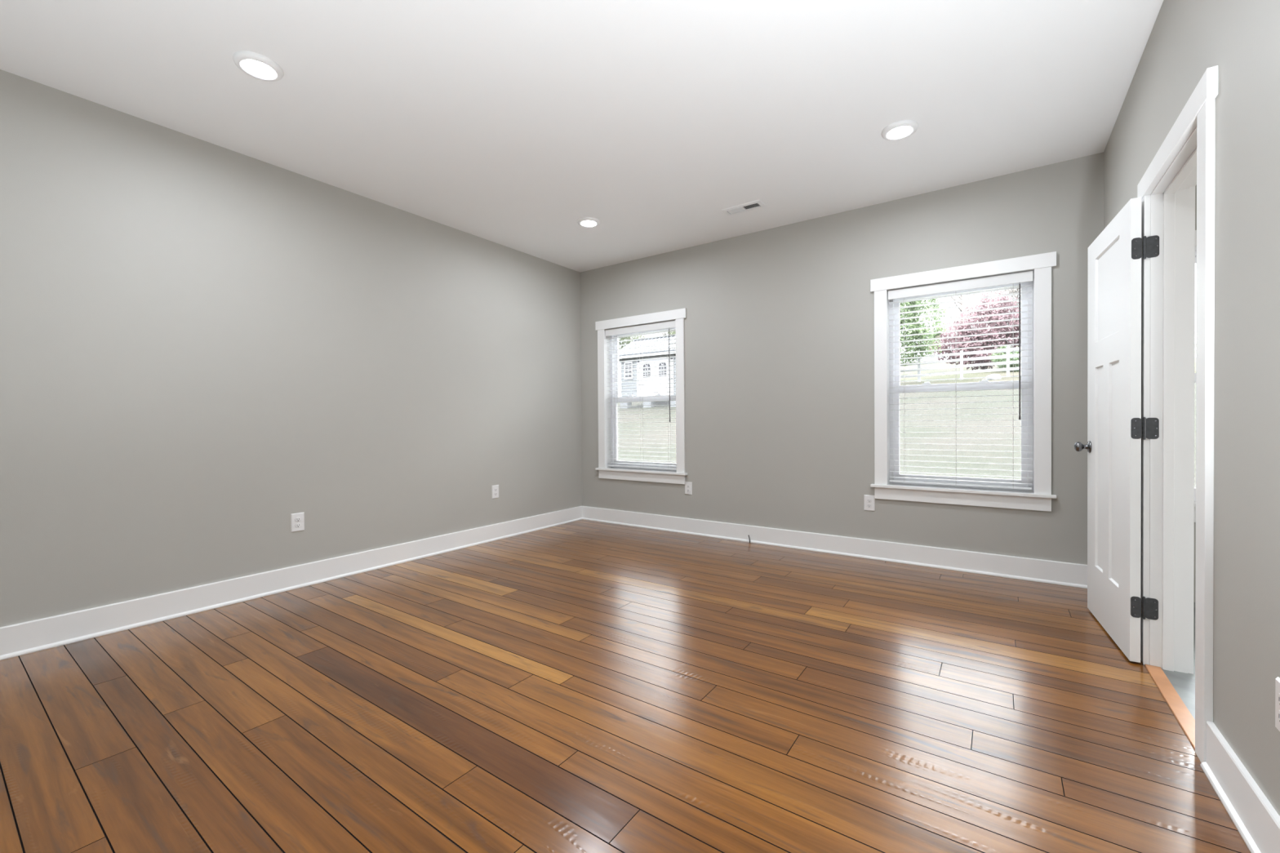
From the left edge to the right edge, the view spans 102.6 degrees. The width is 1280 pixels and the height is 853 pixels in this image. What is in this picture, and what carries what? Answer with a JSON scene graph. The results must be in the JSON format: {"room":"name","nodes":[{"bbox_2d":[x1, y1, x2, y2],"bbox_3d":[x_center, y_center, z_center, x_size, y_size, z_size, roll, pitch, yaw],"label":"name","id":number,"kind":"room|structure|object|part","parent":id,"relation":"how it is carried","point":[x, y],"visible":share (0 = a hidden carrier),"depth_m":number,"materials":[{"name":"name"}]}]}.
{"room":"empty bedroom","nodes":[
{"label":"empty bedroom","id":0,"kind":"room"},
{"bbox_2d":[0,69,582,626],"bbox_3d":[-2.184,-0.234,3.656,0.170,3.090,5.100,0,1,35],"label":"wall","id":1,"kind":"structure","parent":0,"point":[205,345],"depth_m":3.09,"materials":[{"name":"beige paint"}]},
{"bbox_2d":[0,506,582,660],"bbox_3d":[-2.052,0.987,3.673,0.027,0.147,4.950,0,1,35],"label":"baseboard","id":2,"kind":"structure","parent":1,"relation":"attached to","point":[41,634],"depth_m":3.09,"materials":[{"name":"white paint"}]},
{"bbox_2d":[290,511,304,532],"bbox_3d":[-2.262,0.634,3.389,0.008,0.122,0.079,0,1,35],"label":"wall outlet","id":3,"kind":"object","parent":1,"relation":"attached to","point":[297,520],"visible":1,"depth_m":3.39,"materials":[{"name":"white plastic"}]},
{"bbox_2d":[295,523,301,527],"bbox_3d":[-2.260,0.653,3.388,0.004,0.028,0.034,0,1,35],"label":"receptacle","id":4,"kind":"object","parent":3,"relation":"attached to","point":[297,525],"depth_m":3.39,"materials":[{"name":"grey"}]},
{"bbox_2d":[295,517,301,521],"bbox_3d":[-2.260,0.614,3.388,0.004,0.028,0.034,0,1,35],"label":"receptacle","id":5,"kind":"object","parent":3,"relation":"attached to","point":[297,519],"depth_m":3.39,"materials":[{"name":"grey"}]},
{"bbox_2d":[492,484,498,498],"bbox_3d":[-1.330,0.602,4.722,0.008,0.122,0.079,0,1,35],"label":"wall outlet","id":6,"kind":"object","parent":1,"relation":"attached to","point":[495,488],"visible":1,"depth_m":4.72,"materials":[{"name":"white plastic"}]},
{"bbox_2d":[0,0,1163,272],"bbox_3d":[0.721,-1.741,1.705,7.170,0.120,5.270,0,1,35],"label":"ceiling","id":7,"kind":"structure","parent":0,"point":[509,123],"depth_m":2.58,"materials":[{"name":"white paint"}]},
{"bbox_2d":[232,50,284,81],"bbox_3d":[-1.762,-1.659,2.369,0.189,0.020,0.189,0,1,35],"label":"recessed light","id":8,"kind":"object","parent":7,"relation":"in","point":[256,65],"visible":1,"depth_m":2.35,"materials":[{"name":"white plastic"}]},
{"bbox_2d":[577,217,599,227],"bbox_3d":[-0.425,-1.687,4.241,0.189,0.020,0.189,0,1,35],"label":"recessed light","id":9,"kind":"object","parent":7,"relation":"in","point":[588,222],"visible":1,"depth_m":4.21,"materials":[{"name":"white plastic"}]},
{"bbox_2d":[721,199,765,215],"bbox_3d":[0.806,-1.700,3.989,0.316,0.009,0.136,0,1,35],"label":"ceiling vent","id":10,"kind":"object","parent":7,"relation":"in","point":[756,204],"visible":1,"depth_m":3.98,"materials":[{"name":"white metal"}]},
{"bbox_2d":[881,120,918,140],"bbox_3d":[1.484,-1.688,2.929,0.189,0.020,0.189,0,1,35],"label":"recessed light","id":11,"kind":"object","parent":7,"relation":"in","point":[900,130],"visible":1,"depth_m":2.91,"materials":[{"name":"white plastic"}]},
{"bbox_2d":[0,520,1250,852],"bbox_3d":[-0.285,1.119,2.439,4.337,0.120,4.950,0,1,35],"label":"floor","id":12,"kind":"structure","parent":0,"point":[580,686],"depth_m":1.88,"materials":[{"name":"brown wood"}]},
{"bbox_2d":[580,151,1196,602],"bbox_3d":[2.194,-0.267,3.809,7.170,3.090,0.170,0,1,35],"label":"wall","id":13,"kind":"structure","parent":0,"point":[779,323],"depth_m":4.17,"materials":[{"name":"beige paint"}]},
{"bbox_2d":[595,307,687,484],"bbox_3d":[0.031,-0.288,5.296,1.118,1.690,0.212,0,1,35],"label":"window","id":14,"kind":"structure","parent":13,"relation":"in","point":[607,418],"depth_m":5.38,"materials":[{"name":"white paint"}]},
{"bbox_3d":[-0.412,-0.296,5.517,0.089,1.488,0.018,0,1,35],"label":"casing","id":15,"kind":"part","parent":14,"relation":"part of","materials":[{"name":"white paint"}]},
{"bbox_3d":[-0.018,-1.086,5.227,1.118,0.092,0.022,0,1,35],"label":"head casing","id":16,"kind":"part","parent":14,"relation":"part of","materials":[{"name":"white paint"}]},
{"bbox_2d":[605,320,676,470],"bbox_3d":[0.008,-0.305,5.263,0.878,1.460,0.081,0,1,35],"label":"window blind","id":17,"kind":"object","parent":14,"relation":"attached to","point":[670,324],"visible":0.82,"depth_m":5.25,"materials":[{"name":"white plastic"}]},
{"bbox_3d":[-0.258,-0.283,5.465,0.002,1.415,0.055,0,1,35],"label":"ladder cord","id":18,"kind":"part","parent":17,"relation":"part of","materials":[{"name":"white fabric"}]},
{"bbox_3d":[0.015,-0.283,5.274,0.002,1.415,0.055,0,1,35],"label":"ladder cord","id":19,"kind":"part","parent":17,"relation":"part of","materials":[{"name":"white fabric"}]},
{"bbox_3d":[0.020,0.418,5.281,0.870,0.014,0.050,0,1,35],"label":"rail","id":20,"kind":"part","parent":17,"relation":"part of","materials":[{"name":"white plastic"}]},
{"bbox_3d":[0.289,-0.283,5.083,0.002,1.415,0.055,0,1,35],"label":"ladder cord","id":21,"kind":"part","parent":17,"relation":"part of","materials":[{"name":"white fabric"}]},
{"bbox_3d":[0.067,-0.298,5.348,0.890,1.488,0.082,0,1,35],"label":"frame","id":22,"kind":"part","parent":14,"relation":"part of","materials":[{"name":"white plastic"}]},
{"bbox_3d":[0.074,-0.642,5.359,0.834,0.752,0.026,0,1,35],"label":"sash","id":23,"kind":"part","parent":14,"relation":"part of","materials":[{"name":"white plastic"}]},
{"bbox_3d":[0.061,0.053,5.339,0.834,0.739,0.028,0,1,35],"label":"sash","id":24,"kind":"part","parent":14,"relation":"part of","materials":[{"name":"white plastic"}]},
{"bbox_3d":[0.390,-0.296,4.956,0.089,1.488,0.018,0,1,35],"label":"casing","id":25,"kind":"part","parent":14,"relation":"part of","materials":[{"name":"white paint"}]},
{"bbox_2d":[684,481,692,494],"bbox_3d":[0.464,0.593,4.923,0.079,0.122,0.008,0,1,35],"label":"wall outlet","id":26,"kind":"object","parent":13,"relation":"attached to","point":[688,486],"visible":1,"depth_m":4.92,"materials":[{"name":"white plastic"}]},
{"bbox_2d":[582,506,1087,588],"bbox_3d":[1.126,0.956,4.454,4.339,0.147,0.027,0,1,35],"label":"baseboard","id":27,"kind":"structure","parent":13,"relation":"attached to","point":[1054,572],"depth_m":3.99,"materials":[{"name":"white paint"}]},
{"bbox_2d":[863,494,875,511],"bbox_3d":[1.788,0.597,3.997,0.079,0.122,0.008,0,1,35],"label":"wall outlet","id":28,"kind":"object","parent":13,"relation":"attached to","point":[868,500],"visible":1,"depth_m":3.99,"materials":[{"name":"white plastic"}]},
{"bbox_2d":[870,251,1056,511],"bbox_3d":[2.292,-0.289,3.714,1.118,1.690,0.212,0,1,35],"label":"window","id":29,"kind":"structure","parent":13,"relation":"in","point":[1037,444],"depth_m":3.60,"materials":[{"name":"white paint"}]},
{"bbox_3d":[1.849,-0.297,3.935,0.089,1.488,0.018,0,1,35],"label":"casing","id":30,"kind":"part","parent":29,"relation":"part of","materials":[{"name":"white paint"}]},
{"bbox_2d":[888,271,1032,489],"bbox_3d":[2.269,-0.306,3.681,0.878,1.460,0.081,0,1,35],"label":"window blind","id":31,"kind":"object","parent":29,"relation":"attached to","point":[1023,277],"visible":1,"depth_m":3.66,"materials":[{"name":"white plastic"}]},
{"bbox_3d":[2.003,-0.284,3.884,0.002,1.415,0.055,0,1,35],"label":"ladder cord","id":32,"kind":"part","parent":31,"relation":"part of","materials":[{"name":"white fabric"}]},
{"bbox_3d":[2.276,-0.284,3.692,0.002,1.415,0.055,0,1,35],"label":"ladder cord","id":33,"kind":"part","parent":31,"relation":"part of","materials":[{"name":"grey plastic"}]},
{"bbox_3d":[2.281,0.417,3.699,0.870,0.014,0.050,0,1,35],"label":"rail","id":34,"kind":"part","parent":31,"relation":"part of","materials":[{"name":"white plastic"}]},
{"bbox_3d":[2.550,-0.284,3.501,0.002,1.415,0.055,0,1,35],"label":"ladder cord","id":35,"kind":"part","parent":31,"relation":"part of","materials":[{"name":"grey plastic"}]},
{"bbox_3d":[2.322,0.052,3.757,0.834,0.739,0.028,0,1,35],"label":"sash","id":36,"kind":"part","parent":29,"relation":"part of","materials":[{"name":"white plastic"}]},
{"bbox_3d":[2.328,-0.299,3.766,0.890,1.488,0.082,0,1,35],"label":"frame","id":37,"kind":"part","parent":29,"relation":"part of","materials":[{"name":"white plastic"}]},
{"bbox_3d":[2.336,-0.643,3.777,0.834,0.752,0.026,0,1,35],"label":"sash","id":38,"kind":"part","parent":29,"relation":"part of","materials":[{"name":"white plastic"}]},
{"bbox_3d":[2.243,-1.087,3.645,1.118,0.092,0.022,0,1,35],"label":"head casing","id":39,"kind":"part","parent":29,"relation":"part of","materials":[{"name":"white paint"}]},
{"bbox_3d":[2.651,-0.297,3.374,0.089,1.488,0.018,0,1,35],"label":"casing","id":40,"kind":"part","parent":29,"relation":"part of","materials":[{"name":"white paint"}]},
{"bbox_2d":[1194,230,1196,522],"bbox_3d":[3.538,-0.290,2.843,0.988,1.690,0.212,0,1,35],"label":"window","id":41,"kind":"structure","parent":13,"relation":"in","point":[1195,230],"depth_m":3.01,"materials":[{"name":"white paint"}]},
{"bbox_3d":[3.568,0.051,2.885,0.704,0.739,0.028,0,1,35],"label":"sash","id":42,"kind":"part","parent":41,"relation":"part of","materials":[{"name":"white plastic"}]},
{"bbox_3d":[3.489,-1.088,2.773,0.988,0.092,0.022,0,1,35],"label":"head casing","id":43,"kind":"part","parent":41,"relation":"part of","materials":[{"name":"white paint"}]},
{"bbox_2d":[1161,602,1195,719],"bbox_3d":[3.098,1.107,1.141,2.631,0.120,3.200,0,1,35],"label":"floor","id":44,"kind":"structure","parent":0,"point":[1183,683],"depth_m":2.08,"materials":[{"name":"grey stone"}]},
{"bbox_2d":[1103,0,1279,816],"bbox_3d":[1.488,-0.235,1.087,0.116,3.090,5.100,0,1,35],"label":"wall","id":45,"kind":"structure","parent":0,"point":[1187,37],"depth_m":1.40,"materials":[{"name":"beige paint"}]},
{"bbox_2d":[1074,196,1159,662],"bbox_3d":[2.351,0.015,2.559,0.173,2.028,0.747,0,1,30],"label":"door","id":46,"kind":"structure","parent":45,"relation":"in","point":[1114,422],"depth_m":2.42,"materials":[{"name":"white paint"}]},
{"bbox_3d":[2.465,0.113,2.857,0.069,0.066,0.066,0,1,30],"label":"knob","id":47,"kind":"part","parent":46,"relation":"part of","materials":[{"name":"grey metal"}]},
{"bbox_3d":[2.219,0.791,2.223,0.042,0.092,0.002,0,1,35],"label":"jamb plate","id":48,"kind":"part","parent":46,"relation":"part of","materials":[{"name":"black metal"}]},
{"bbox_3d":[2.213,0.008,2.215,0.042,0.092,0.002,0,1,35],"label":"jamb plate","id":49,"kind":"part","parent":46,"relation":"part of","materials":[{"name":"black metal"}]},
{"bbox_3d":[2.208,-0.775,2.207,0.042,0.092,0.002,0,1,35],"label":"jamb plate","id":50,"kind":"part","parent":46,"relation":"part of","materials":[{"name":"black metal"}]},
{"bbox_2d":[1144,664,1195,750],"bbox_3d":[2.019,1.049,1.930,0.050,0.016,0.718,0,1,35],"label":"trim","id":51,"kind":"structure","parent":45,"relation":"attached to","point":[1184,717],"depth_m":1.93,"materials":[{"name":"brown wood"}]},
{"bbox_2d":[1137,65,1217,763],"bbox_3d":[2.051,-0.018,1.896,0.158,2.141,0.945,0,1,35],"label":"door frame","id":52,"kind":"structure","parent":45,"relation":"attached to","point":[1184,160],"depth_m":2.16,"materials":[{"name":"white paint"}]},
{"bbox_3d":[2.229,0.019,2.265,0.020,2.046,0.086,0,1,35],"label":"casing","id":53,"kind":"part","parent":52,"relation":"part of","materials":[{"name":"white paint"}]},
{"bbox_3d":[1.988,-1.042,1.924,0.024,0.087,0.945,0,1,35],"label":"head casing","id":54,"kind":"part","parent":52,"relation":"part of","materials":[{"name":"white paint"}]},
{"bbox_3d":[2.339,0.019,2.187,0.018,2.046,0.084,0,1,35],"label":"casing","id":55,"kind":"part","parent":52,"relation":"part of","materials":[{"name":"white paint"}]},
{"bbox_3d":[1.766,0.029,1.603,0.020,2.046,0.088,0,1,35],"label":"casing","id":56,"kind":"part","parent":52,"relation":"part of","materials":[{"name":"white paint"}]},
{"bbox_2d":[1200,720,1279,852],"bbox_3d":[0.904,0.997,0.376,0.027,0.147,2.934,0,1,35],"label":"baseboard","id":57,"kind":"structure","parent":45,"relation":"attached to","point":[1257,822],"depth_m":1.35,"materials":[{"name":"white paint"}]},
{"bbox_2d":[1275,676,1279,731],"bbox_3d":[1.474,0.650,1.175,0.008,0.122,0.079,0,1,35],"label":"wall outlet","id":58,"kind":"object","parent":45,"relation":"attached to","point":[1277,679],"visible":1,"depth_m":1.20,"materials":[{"name":"white plastic"}]},
{"bbox_2d":[1277,710,1279,722],"bbox_3d":[1.473,0.669,1.177,0.004,0.028,0.034,0,1,35],"label":"receptacle","id":59,"kind":"object","parent":58,"relation":"attached to","point":[1278,711],"depth_m":1.18,"materials":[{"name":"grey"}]},
{"bbox_2d":[1277,693,1279,705],"bbox_3d":[1.472,0.630,1.176,0.004,0.028,0.034,0,1,35],"label":"receptacle","id":60,"kind":"object","parent":58,"relation":"attached to","point":[1278,694],"depth_m":1.18,"materials":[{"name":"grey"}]},
{"label":"outside","id":61,"kind":"structure","parent":0,"visible":0},
{"bbox_2d":[617,343,1195,488],"bbox_3d":[20.916,-3.861,36.530,90.000,9.221,75.000,0,1,35],"label":"lawn","id":62,"kind":"structure","parent":61,"point":[633,436],"depth_m":11.93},
{"bbox_2d":[620,402,631,408],"bbox_3d":[-0.697,-1.050,25.348,0.440,0.346,0.370,0,1,35],"label":"concrete block","id":63,"kind":"object","parent":62,"relation":"on","point":[621,403],"visible":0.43,"depth_m":25.20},
{"bbox_2d":[618,335,675,401],"bbox_3d":[1.981,-2.908,25.356,5.460,3.330,3.860,0,1,35],"label":"garden shed","id":64,"kind":"object","parent":63,"relation":"on","point":[635,391],"visible":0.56,"depth_m":24.53,"materials":[{"name":"grey paint"}]},
{"bbox_3d":[-0.573,-2.736,25.072,0.364,0.706,0.006,0,1,35],"label":"pane","id":65,"kind":"part","parent":64,"relation":"part of","materials":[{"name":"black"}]},
{"bbox_3d":[0.706,-2.342,24.214,2.080,1.940,0.022,0,1,35],"label":"shed door","id":66,"kind":"part","parent":64,"relation":"part of","materials":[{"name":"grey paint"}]},
{"bbox_2d":[618,334,644,349],"bbox_3d":[-2.346,-6.555,40.276,6.116,8.385,4.500,0,1,35],"label":"leafy tree","id":67,"kind":"object","parent":62,"relation":"on","point":[637,336],"visible":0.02,"depth_m":39.26,"materials":[{"name":"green plant"}]},
{"bbox_2d":[643,401,654,407],"bbox_3d":[0.434,-1.058,24.556,0.440,0.330,0.370,0,1,35],"label":"concrete block","id":68,"kind":"object","parent":62,"relation":"on","point":[646,404],"visible":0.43,"depth_m":24.41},
{"bbox_2d":[671,400,675,407],"bbox_3d":[1.680,-1.053,23.685,0.440,0.342,0.370,0,1,35],"label":"concrete block","id":69,"kind":"object","parent":62,"relation":"on","point":[673,402],"visible":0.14,"depth_m":23.56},
{"bbox_2d":[899,296,946,366],"bbox_3d":[13.499,-5.504,27.546,5.230,6.759,3.829,0,1,35],"label":"leafy tree","id":70,"kind":"object","parent":62,"relation":"on","point":[917,302],"visible":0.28,"depth_m":26.37,"materials":[{"name":"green plant"}]},
{"bbox_2d":[938,293,977,364],"bbox_3d":[26.490,-10.330,43.077,5.028,10.902,4.197,0,1,35],"label":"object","id":71,"kind":"object","parent":62,"relation":"on","point":[961,297],"visible":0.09,"depth_m":42.54,"materials":[{"name":"grey plant"}]},
{"bbox_2d":[925,290,1021,370],"bbox_3d":[24.012,-6.478,34.636,8.252,5.536,4.522,0,1,35],"label":"maple tree","id":72,"kind":"object","parent":62,"relation":"on","point":[997,299],"visible":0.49,"depth_m":34.19,"materials":[{"name":"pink plant"}]},
{"bbox_2d":[985,373,1001,379],"bbox_3d":[17.473,-2.379,25.333,0.650,0.431,0.550,0,1,35],"label":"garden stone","id":73,"kind":"object","parent":62,"relation":"on","point":[992,375],"visible":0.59,"depth_m":25.15,"materials":[{"name":"white stone"}]},
{"bbox_2d":[988,345,1021,371],"bbox_3d":[21.700,-3.965,30.314,1.705,1.869,1.856,0,1,-7],"label":"bush","id":74,"kind":"object","parent":62,"relation":"on","point":[1001,347],"visible":0.27,"depth_m":30.06,"materials":[{"name":"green plant"}]},
{"bbox_2d":[993,287,1021,323],"bbox_3d":[30.228,-9.027,37.701,5.211,8.922,7.065,-1,1,-33],"label":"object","id":75,"kind":"object","parent":62,"relation":"on","point":[1016,290],"visible":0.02,"depth_m":38.64,"materials":[{"name":"grey plant"}]},
{"bbox_2d":[900,331,1195,382],"bbox_3d":[17.172,-3.179,27.357,20.260,2.212,0.160,0,1,35],"label":"fence","id":76,"kind":"object","parent":62,"relation":"on","point":[1008,348],"visible":0.13,"depth_m":27.12,"materials":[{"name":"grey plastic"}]},
{"bbox_3d":[15.525,-3.134,28.510,0.160,1.770,0.160,0,1,35],"label":"post","id":77,"kind":"part","parent":76,"relation":"part of","materials":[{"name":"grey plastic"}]},
{"bbox_3d":[17.172,-3.179,27.357,0.160,1.770,0.160,0,1,35],"label":"post","id":78,"kind":"part","parent":76,"relation":"part of","materials":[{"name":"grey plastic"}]},
{"bbox_3d":[18.819,-3.224,26.204,0.160,1.770,0.160,0,1,35],"label":"post","id":79,"kind":"part","parent":76,"relation":"part of","materials":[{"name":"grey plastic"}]},
{"bbox_3d":[17.139,-3.553,27.310,20.100,0.582,0.045,0,1,35],"label":"rail","id":80,"kind":"part","parent":76,"relation":"part of","materials":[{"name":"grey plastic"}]},
{"bbox_3d":[17.142,-3.213,27.314,20.100,0.582,0.045,0,1,35],"label":"rail","id":81,"kind":"part","parent":76,"relation":"part of","materials":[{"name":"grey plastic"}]},
{"bbox_3d":[17.144,-2.883,27.317,20.100,0.582,0.045,0,1,35],"label":"rail","id":82,"kind":"part","parent":76,"relation":"part of","materials":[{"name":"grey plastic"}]},
{"bbox_3d":[17.137,-3.883,27.307,20.100,0.582,0.045,0,1,35],"label":"rail","id":83,"kind":"part","parent":76,"relation":"part of","materials":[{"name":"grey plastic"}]}
]}

